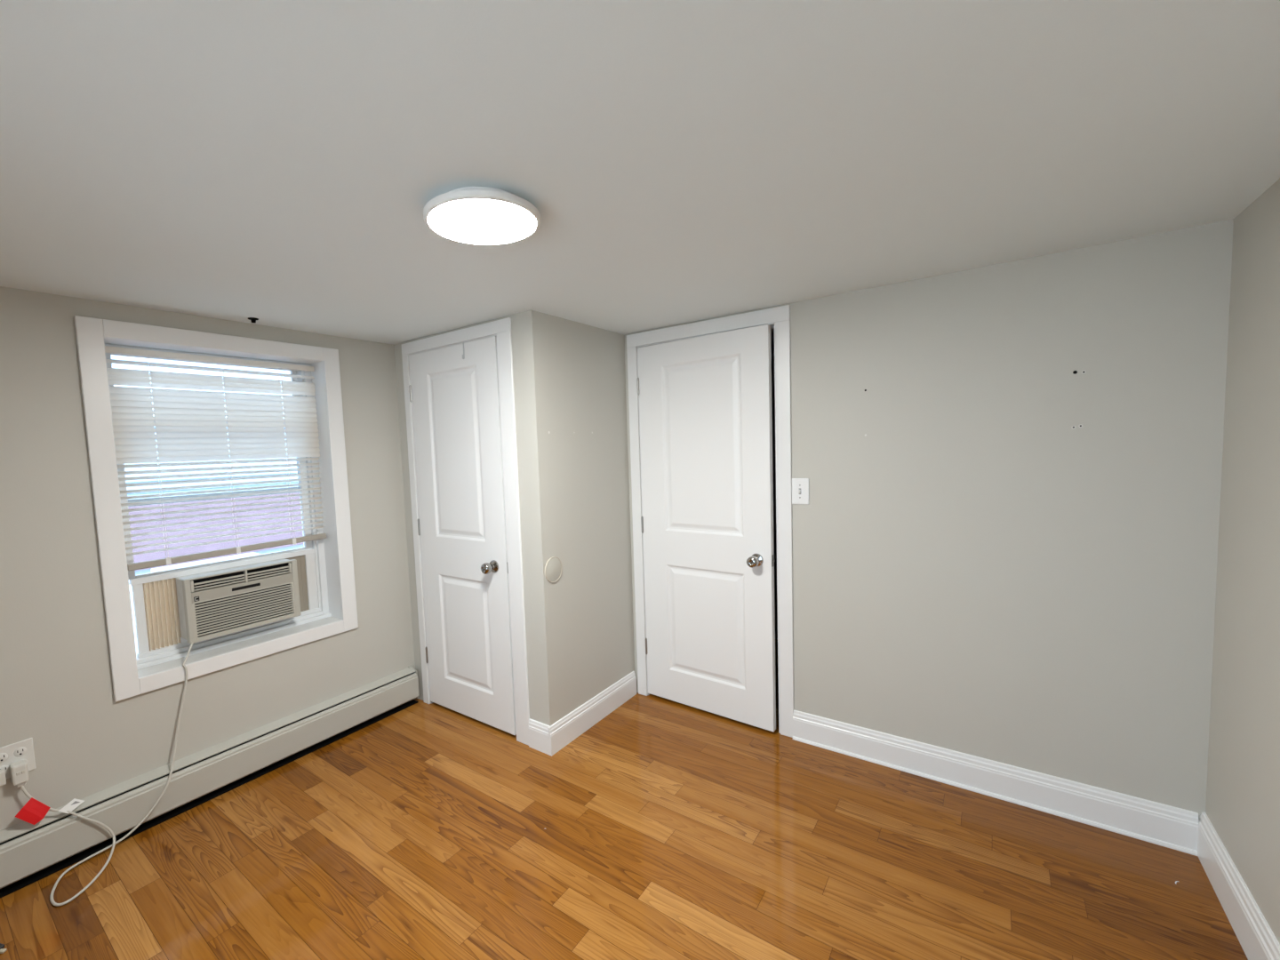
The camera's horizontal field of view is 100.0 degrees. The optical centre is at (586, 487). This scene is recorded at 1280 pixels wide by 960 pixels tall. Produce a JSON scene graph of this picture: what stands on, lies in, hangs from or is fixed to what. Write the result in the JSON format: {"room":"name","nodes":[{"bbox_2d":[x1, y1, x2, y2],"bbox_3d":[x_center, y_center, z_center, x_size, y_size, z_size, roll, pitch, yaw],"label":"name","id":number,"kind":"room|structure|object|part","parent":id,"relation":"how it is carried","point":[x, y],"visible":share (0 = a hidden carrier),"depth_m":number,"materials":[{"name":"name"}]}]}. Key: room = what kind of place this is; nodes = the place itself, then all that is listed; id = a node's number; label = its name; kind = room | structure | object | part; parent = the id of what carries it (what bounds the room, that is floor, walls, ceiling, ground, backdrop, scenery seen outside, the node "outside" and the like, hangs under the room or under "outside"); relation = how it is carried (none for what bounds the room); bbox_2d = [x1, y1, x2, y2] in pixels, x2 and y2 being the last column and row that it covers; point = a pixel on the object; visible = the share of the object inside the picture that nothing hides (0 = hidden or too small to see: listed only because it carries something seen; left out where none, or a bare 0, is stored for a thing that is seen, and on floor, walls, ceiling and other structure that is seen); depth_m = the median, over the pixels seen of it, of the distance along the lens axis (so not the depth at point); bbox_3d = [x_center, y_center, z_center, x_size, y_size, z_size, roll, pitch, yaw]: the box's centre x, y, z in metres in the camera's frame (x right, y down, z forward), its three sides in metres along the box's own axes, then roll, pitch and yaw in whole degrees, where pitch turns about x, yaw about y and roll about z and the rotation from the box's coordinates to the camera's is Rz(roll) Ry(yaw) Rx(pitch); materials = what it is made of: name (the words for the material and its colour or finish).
{"room":"empty bedroom","nodes":[
{"label":"empty bedroom","id":0,"kind":"room"},
{"bbox_2d":[0,286,415,831],"bbox_3d":[-1.854,0.313,2.377,0.260,2.120,4.035,1,5,37],"label":"wall","id":1,"kind":"structure","parent":0,"point":[57,692],"depth_m":2.07,"materials":[{"name":"paint"}]},
{"bbox_2d":[0,768,6,786],"bbox_3d":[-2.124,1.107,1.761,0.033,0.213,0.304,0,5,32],"label":"plug","id":2,"kind":"object","parent":1,"relation":"attached to","point":[3,781],"visible":1,"depth_m":1.87,"materials":[{"name":"white plastic"}]},
{"bbox_2d":[0,737,36,779],"bbox_3d":[-2.051,0.973,1.908,0.008,0.119,0.115,1,5,37],"label":"wall socket","id":3,"kind":"object","parent":1,"relation":"attached to","point":[10,754],"visible":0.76,"depth_m":1.92,"materials":[{"name":"white plastic"}]},
{"bbox_2d":[0,752,7,762],"bbox_3d":[-2.064,0.952,1.887,0.002,0.033,0.033,1,5,37],"label":"receptacle","id":4,"kind":"object","parent":3,"relation":"attached to","point":[4,756],"depth_m":1.89,"materials":[{"name":"white plastic"}]},
{"bbox_2d":[0,765,9,773],"bbox_3d":[-2.062,0.997,1.890,0.002,0.033,0.033,1,5,37],"label":"receptacle","id":5,"kind":"object","parent":3,"relation":"attached to","point":[6,768],"depth_m":1.90,"materials":[{"name":"white plastic"}]},
{"bbox_2d":[13,746,26,756],"bbox_3d":[-2.036,0.949,1.923,0.002,0.033,0.033,1,5,37],"label":"receptacle","id":6,"kind":"object","parent":3,"relation":"attached to","point":[18,751],"depth_m":1.92,"materials":[{"name":"white plastic"}]},
{"bbox_2d":[73,315,358,701],"bbox_3d":[-1.693,0.056,2.553,0.258,1.505,1.024,1,5,37],"label":"window","id":7,"kind":"structure","parent":1,"relation":"in","point":[132,676],"depth_m":2.42,"materials":[{"name":"white"}]},
{"bbox_2d":[9,548,319,906],"bbox_3d":[-1.880,0.874,2.444,0.623,0.990,1.233,-1,4,19],"label":"window air conditioner","id":8,"kind":"object","parent":7,"relation":"in","point":[175,610],"visible":1,"depth_m":2.42,"materials":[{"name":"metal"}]},
{"bbox_3d":[-1.765,1.043,2.094,0.273,0.695,0.595,0,5,29],"label":"power cord","id":9,"kind":"part","parent":8,"relation":"part of","materials":[{"name":"grey plastic"}]},
{"bbox_3d":[-1.937,0.566,2.321,0.022,0.304,0.034,1,5,37],"label":"curtain frame","id":10,"kind":"part","parent":8,"relation":"part of","materials":[{"name":"white plastic"}]},
{"bbox_2d":[142,577,181,650],"bbox_3d":[-1.891,0.559,2.384,0.018,0.304,0.130,1,5,37],"label":"panel","id":11,"kind":"object","parent":8,"relation":"hanging from","point":[161,613],"depth_m":2.38,"materials":[{"name":"beige plastic"}]},
{"bbox_3d":[-1.722,0.373,2.603,0.028,0.026,0.779,1,5,37],"label":"rail","id":12,"kind":"part","parent":8,"relation":"part of","materials":[{"name":"white plastic"}]},
{"bbox_3d":[-1.708,0.682,2.624,0.028,0.044,0.779,1,5,37],"label":"rail","id":13,"kind":"part","parent":8,"relation":"part of","materials":[{"name":"white plastic"}]},
{"bbox_2d":[192,582,295,639],"bbox_3d":[-1.611,0.571,2.535,0.019,0.165,0.434,1,5,37],"label":"grille","id":14,"kind":"object","parent":8,"relation":"attached to","point":[216,615],"depth_m":2.52,"materials":[{"name":"plastic"}]},
{"bbox_3d":[-1.545,0.513,2.841,0.010,0.304,0.120,1,5,37],"label":"panel","id":15,"kind":"part","parent":8,"relation":"part of","materials":[{"name":"beige plastic"}]},
{"bbox_3d":[-1.495,0.506,2.904,0.022,0.304,0.049,1,5,37],"label":"panel frame","id":16,"kind":"part","parent":8,"relation":"part of","materials":[{"name":"white plastic"}]},
{"bbox_3d":[-1.787,-0.278,2.582,0.028,0.663,0.803,1,5,37],"label":"sash","id":17,"kind":"part","parent":7,"relation":"part of","materials":[{"name":"white plastic"}]},
{"bbox_3d":[-1.753,0.016,2.579,0.030,0.695,0.791,1,5,37],"label":"sash","id":18,"kind":"part","parent":7,"relation":"part of","materials":[{"name":"white plastic"}]},
{"bbox_2d":[104,345,326,571],"bbox_3d":[-1.680,-0.146,2.521,0.036,0.921,0.844,1,5,37],"label":"mini blind","id":19,"kind":"object","parent":7,"relation":"attached to","point":[190,425],"visible":0.92,"depth_m":2.45,"materials":[{"name":"white plastic"}]},
{"bbox_3d":[-1.846,-0.121,2.302,0.036,0.885,0.001,1,5,37],"label":"ladder cord","id":20,"kind":"part","parent":19,"relation":"part of","materials":[{"name":"white fabric"}]},
{"bbox_3d":[-1.661,0.294,2.556,0.028,0.036,0.834,1,5,37],"label":"rail","id":21,"kind":"part","parent":19,"relation":"part of","materials":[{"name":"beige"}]},
{"bbox_3d":[-1.682,-0.143,2.518,0.036,0.885,0.001,1,5,37],"label":"ladder cord","id":22,"kind":"part","parent":19,"relation":"part of","materials":[{"name":"white fabric"}]},
{"bbox_3d":[-1.528,-0.164,2.722,0.036,0.885,0.001,1,5,37],"label":"ladder cord","id":23,"kind":"part","parent":19,"relation":"part of","materials":[{"name":"white fabric"}]},
{"bbox_3d":[-1.740,0.057,2.587,0.127,1.370,0.865,1,5,37],"label":"frame","id":24,"kind":"part","parent":7,"relation":"part of","materials":[{"name":"white plastic"}]},
{"bbox_3d":[-1.675,0.746,2.607,0.240,0.010,0.885,1,5,37],"label":"sill","id":25,"kind":"part","parent":7,"relation":"part of","materials":[{"name":"paint"}]},
{"bbox_2d":[394,310,635,726],"bbox_3d":[-0.411,0.200,3.170,1.084,2.120,0.780,1,5,37],"label":"wall","id":26,"kind":"structure","parent":0,"point":[570,376],"depth_m":2.74,"materials":[{"name":"paint"}]},
{"bbox_2d":[401,317,529,745],"bbox_3d":[-0.658,0.236,2.883,0.868,2.108,0.180,1,5,37],"label":"door","id":27,"kind":"structure","parent":26,"relation":"in","point":[460,413],"depth_m":2.84,"materials":[{"name":"white wood"}]},
{"bbox_2d":[462,342,464,359],"bbox_3d":[-0.624,-0.706,2.758,0.008,0.081,0.045,1,5,37],"label":"hook","id":28,"kind":"object","parent":27,"relation":"attached to","point":[463,355],"visible":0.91,"depth_m":2.75,"materials":[{"name":"grey metal"}]},
{"bbox_3d":[-0.496,0.405,2.711,0.065,0.065,0.076,1,5,37],"label":"knob","id":29,"kind":"part","parent":27,"relation":"part of","materials":[{"name":"silver metal"}]},
{"bbox_2d":[544,556,561,582],"bbox_3d":[-0.160,0.396,2.601,0.006,0.126,0.126,1,5,37],"label":"bumper cover","id":30,"kind":"object","parent":26,"relation":"attached to","point":[553,568],"visible":1,"depth_m":2.60,"materials":[{"name":"grey"}]},
{"bbox_2d":[528,671,636,756],"bbox_3d":[0.004,1.194,2.935,0.148,0.139,0.779,1,5,37],"label":"baseboard","id":31,"kind":"structure","parent":26,"relation":"attached to","point":[546,739],"depth_m":2.77,"materials":[{"name":"white"}]},
{"bbox_2d":[0,639,1247,959],"bbox_3d":[-0.039,1.342,1.900,3.759,0.002,5.295,1,5,37],"label":"floor","id":32,"kind":"structure","parent":0,"point":[666,829],"depth_m":1.88,"materials":[{"name":"brown wood"}]},
{"bbox_2d":[0,943,6,953],"bbox_3d":[-1.816,1.421,1.650,0.062,0.012,0.027,-1,4,14],"label":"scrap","id":33,"kind":"object","parent":32,"relation":"on","point":[3,950],"visible":1,"depth_m":1.65,"materials":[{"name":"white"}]},
{"bbox_2d":[0,665,419,898],"bbox_3d":[-1.923,1.297,2.038,0.065,0.212,2.974,1,5,37],"label":"baseboard heater","id":34,"kind":"object","parent":32,"relation":"on","point":[29,853],"visible":0.98,"depth_m":2.29,"materials":[{"name":"grey metal"}]},
{"bbox_2d":[0,0,1279,351],"bbox_3d":[-0.122,-0.821,1.742,3.759,0.100,5.295,1,5,37],"label":"ceiling","id":35,"kind":"structure","parent":0,"point":[276,163],"depth_m":1.14,"materials":[{"name":"paint"}]},
{"bbox_2d":[248,317,258,322],"bbox_3d":[-1.509,-0.757,2.423,0.044,0.020,0.044,1,5,37],"label":"ceiling hook","id":36,"kind":"object","parent":35,"relation":"attached to","point":[252,319],"visible":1,"depth_m":2.42,"materials":[{"name":"black metal"}]},
{"bbox_2d":[423,186,540,245],"bbox_3d":[-0.276,-0.720,1.419,0.305,0.043,0.305,1,5,37],"label":"ceiling lamp","id":37,"kind":"object","parent":35,"relation":"attached to","point":[472,215],"visible":1,"depth_m":1.37,"materials":[{"name":"white plastic"}]},
{"bbox_2d":[771,352,777,639],"bbox_3d":[1.182,0.122,3.390,1.760,2.120,1.260,1,5,37],"label":"wall","id":38,"kind":"structure","parent":0,"point":[772,353],"depth_m":3.92,"materials":[{"name":"grey"}]},
{"bbox_2d":[624,218,1233,819],"bbox_3d":[0.823,0.179,2.799,3.499,2.120,0.120,1,5,37],"label":"wall","id":39,"kind":"structure","parent":0,"point":[977,572],"depth_m":2.06,"materials":[{"name":"paint"}]},
{"bbox_2d":[626,304,793,737],"bbox_3d":[0.638,0.186,2.870,0.906,2.111,0.232,1,5,37],"label":"door","id":40,"kind":"structure","parent":39,"relation":"in","point":[700,393],"depth_m":2.81,"materials":[{"name":"white wood"}]},
{"bbox_3d":[0.828,0.363,2.646,0.065,0.065,0.076,1,5,40],"label":"knob","id":41,"kind":"part","parent":40,"relation":"part of","materials":[{"name":"silver metal"}]},
{"bbox_2d":[791,478,808,504],"bbox_3d":[1.016,0.016,2.549,0.080,0.126,0.019,1,5,37],"label":"light switch","id":42,"kind":"object","parent":39,"relation":"attached to","point":[800,486],"visible":1,"depth_m":2.55,"materials":[{"name":"white plastic"}]},
{"bbox_2d":[792,709,1198,855],"bbox_3d":[1.564,1.183,2.248,1.352,0.142,0.026,1,5,37],"label":"baseboard","id":43,"kind":"structure","parent":39,"relation":"attached to","point":[1173,828],"depth_m":2.14,"materials":[{"name":"white wood"}]},
{"bbox_2d":[1205,178,1279,943],"bbox_3d":[0.957,0.365,0.178,0.120,2.120,3.915,1,5,37],"label":"wall","id":44,"kind":"structure","parent":0,"point":[1243,804],"depth_m":1.55,"materials":[{"name":"paint"}]},
{"bbox_2d":[1197,811,1279,959],"bbox_3d":[0.975,1.340,0.339,0.019,0.150,3.795,1,5,37],"label":"baseboard","id":45,"kind":"structure","parent":44,"relation":"attached to","point":[1258,941],"depth_m":1.56,"materials":[{"name":"white wood"}]},
{"label":"outside","id":46,"kind":"structure","parent":0,"visible":0},
{"bbox_3d":[0.175,4.558,0.332,80.000,0.200,80.000,1,5,37],"label":"ground","id":47,"kind":"structure","parent":46,"visible":0},
{"bbox_2d":[111,355,303,654],"bbox_3d":[-5.587,0.591,6.180,2.450,7.300,15.400,1,5,37],"label":"neighbouring house","id":48,"kind":"structure","parent":47,"relation":"on","point":[142,557],"depth_m":6.13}
]}

